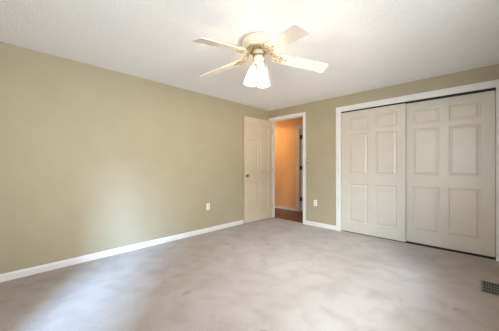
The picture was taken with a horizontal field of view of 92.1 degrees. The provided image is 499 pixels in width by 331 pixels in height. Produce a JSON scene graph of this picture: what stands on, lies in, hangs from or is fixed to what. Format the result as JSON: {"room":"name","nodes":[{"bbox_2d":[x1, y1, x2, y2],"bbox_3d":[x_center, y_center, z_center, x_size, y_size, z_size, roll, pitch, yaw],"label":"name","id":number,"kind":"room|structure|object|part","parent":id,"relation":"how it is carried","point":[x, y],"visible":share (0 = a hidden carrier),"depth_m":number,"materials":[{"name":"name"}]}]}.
{"room":"empty bedroom","nodes":[
{"label":"empty bedroom","id":0,"kind":"room"},
{"bbox_2d":[0,42,268,273],"bbox_3d":[-1.358,-0.043,3.727,0.110,2.440,5.090,0,0,44],"label":"wall","id":1,"kind":"structure","parent":0,"point":[94,159],"depth_m":3.08,"materials":[{"name":"paint"}]},
{"bbox_2d":[0,220,243,281],"bbox_3d":[-1.275,1.138,3.724,0.014,0.078,4.980,0,0,44],"label":"baseboard","id":2,"kind":"structure","parent":1,"relation":"attached to","point":[68,262],"depth_m":3.08,"materials":[{"name":"paint"}]},
{"bbox_2d":[0,208,498,330],"bbox_3d":[-0.242,1.237,3.572,6.110,0.120,6.420,0,0,44],"label":"floor","id":3,"kind":"structure","parent":0,"point":[269,274],"depth_m":2.33,"materials":[{"name":"carpet"}]},
{"bbox_2d":[481,280,498,295],"bbox_3d":[2.325,1.173,2.309,0.150,0.008,0.305,0,0,44],"label":"floor vent","id":4,"kind":"object","parent":3,"relation":"in","point":[486,287],"visible":1,"depth_m":2.31,"materials":[{"name":"grey metal"}]},
{"bbox_2d":[483,282,498,293],"bbox_3d":[2.325,1.173,2.309,0.114,0.006,0.269,0,0,44],"label":"grille","id":5,"kind":"object","parent":4,"relation":"attached to","point":[488,287],"depth_m":2.31,"materials":[{"name":"grey metal"}]},
{"bbox_2d":[0,0,498,110],"bbox_3d":[0.325,-1.313,2.655,4.020,0.100,5.890,0,0,44],"label":"ceiling","id":6,"kind":"structure","parent":0,"point":[365,45],"depth_m":2.34,"materials":[{"name":"white paint"}]},
{"bbox_2d":[192,24,327,88],"bbox_3d":[0.055,-1.037,2.397,1.392,0.451,1.343,0,0,44],"label":"ceiling fan","id":7,"kind":"object","parent":6,"relation":"hanging from","point":[257,44],"visible":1,"depth_m":2.35,"materials":[{"name":"white metal"}]},
{"bbox_3d":[-0.312,-1.056,2.640,0.517,0.006,0.152,-10,7,28],"label":"blade","id":8,"kind":"part","parent":7,"relation":"part of","materials":[{"name":"white wood"}]},
{"bbox_3d":[-0.242,-1.056,2.106,0.517,0.006,0.152,-12,20,-43],"label":"blade","id":9,"kind":"part","parent":7,"relation":"part of","materials":[{"name":"white wood"}]},
{"bbox_3d":[0.017,-0.911,2.436,0.128,0.185,0.128,9,2,11],"label":"lamp shade","id":10,"kind":"part","parent":7,"relation":"part of","materials":[{"name":"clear glass"}]},
{"bbox_3d":[0.115,-0.911,2.350,0.128,0.185,0.128,0,-9,-19],"label":"lamp shade","id":11,"kind":"part","parent":7,"relation":"part of","materials":[{"name":"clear glass"}]},
{"bbox_3d":[0.140,-0.911,2.478,0.128,0.185,0.128,0,9,41],"label":"lamp shade","id":12,"kind":"part","parent":7,"relation":"part of","materials":[{"name":"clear glass"}]},
{"bbox_3d":[0.174,-1.056,2.872,0.152,0.006,0.517,-12,-11,8],"label":"blade","id":13,"kind":"part","parent":7,"relation":"part of","materials":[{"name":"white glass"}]},
{"bbox_3d":[0.288,-1.056,2.008,0.152,0.006,0.517,13,3,-27],"label":"blade","id":14,"kind":"part","parent":7,"relation":"part of","materials":[{"name":"white wood"}]},
{"bbox_3d":[0.545,-1.056,2.482,0.517,0.006,0.152,9,-13,-7],"label":"blade","id":15,"kind":"part","parent":7,"relation":"part of","materials":[{"name":"white wood"}]},
{"bbox_2d":[269,64,498,225],"bbox_3d":[1.457,-0.018,5.400,6.210,2.490,1.230,0,0,44],"label":"wall","id":16,"kind":"structure","parent":0,"point":[320,115],"depth_m":4.62,"materials":[{"name":"paint"}]},
{"bbox_2d":[243,116,272,222],"bbox_3d":[0.207,0.075,5.160,0.836,2.175,0.131,0,0,-43],"label":"door","id":17,"kind":"structure","parent":16,"relation":"in","point":[257,133],"depth_m":5.13,"materials":[{"name":"paint"}]},
{"bbox_2d":[275,205,295,210],"bbox_3d":[0.444,1.148,7.088,2.205,0.070,0.014,0,0,44],"label":"baseboard","id":18,"kind":"structure","parent":16,"relation":"attached to","point":[276,206],"depth_m":6.55,"materials":[{"name":"paint"}]},
{"bbox_2d":[269,112,305,223],"bbox_3d":[0.829,0.043,5.216,0.955,2.269,0.128,0,0,44],"label":"trim","id":19,"kind":"structure","parent":16,"relation":"attached to","point":[303,114],"depth_m":5.06,"materials":[{"name":"paint"}]},
{"bbox_2d":[296,125,302,210],"bbox_3d":[1.590,0.060,5.976,1.000,2.246,0.018,0,0,44],"label":"trim","id":20,"kind":"structure","parent":16,"relation":"attached to","point":[298,127],"depth_m":6.27,"materials":[{"name":"paint"}]},
{"bbox_2d":[300,129,302,210],"bbox_3d":[1.615,0.108,5.999,0.795,2.138,0.064,0,0,44],"label":"door","id":21,"kind":"structure","parent":16,"relation":"in","point":[301,130],"depth_m":6.25,"materials":[{"name":"paint"}]},
{"bbox_2d":[306,221,335,229],"bbox_3d":[1.361,1.138,4.628,0.627,0.078,0.014,0,0,44],"label":"baseboard","id":22,"kind":"structure","parent":16,"relation":"attached to","point":[311,223],"depth_m":4.60,"materials":[{"name":"paint"}]},
{"bbox_2d":[342,103,405,241],"bbox_3d":[2.038,0.096,4.023,0.985,2.131,0.034,0,0,44],"label":"door","id":23,"kind":"structure","parent":16,"relation":"in","point":[373,139],"depth_m":3.97,"materials":[{"name":"paint"}]},
{"bbox_2d":[336,79,498,260],"bbox_3d":[2.394,0.054,3.702,2.146,2.246,0.128,0,0,44],"label":"trim","id":24,"kind":"structure","parent":16,"relation":"attached to","point":[494,83],"depth_m":3.60,"materials":[{"name":"paint"}]},
{"bbox_2d":[341,87,495,112],"bbox_3d":[2.400,-0.971,3.708,1.956,0.026,0.102,0,0,44],"label":"trim","id":25,"kind":"structure","parent":16,"relation":"attached to","point":[489,89],"depth_m":3.42,"materials":[{"name":"black"}]},
{"bbox_2d":[342,230,495,259],"bbox_3d":[2.409,1.173,3.717,1.956,0.006,0.075,0,0,44],"label":"trim","id":26,"kind":"structure","parent":16,"relation":"attached to","point":[472,254],"depth_m":3.41,"materials":[{"name":"black metal"}]},
{"bbox_2d":[406,90,494,256],"bbox_3d":[2.761,0.091,3.398,1.000,2.128,0.034,0,0,44],"label":"door","id":27,"kind":"structure","parent":16,"relation":"in","point":[450,141],"depth_m":3.33,"materials":[{"name":"paint"}]},
{"bbox_2d":[495,91,495,246],"bbox_3d":[2.667,-0.043,4.007,2.533,2.440,0.690,0,0,44],"label":"door frame","id":28,"kind":"structure","parent":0,"point":[495,91],"depth_m":3.48,"materials":[{"name":"paint"}]}
]}

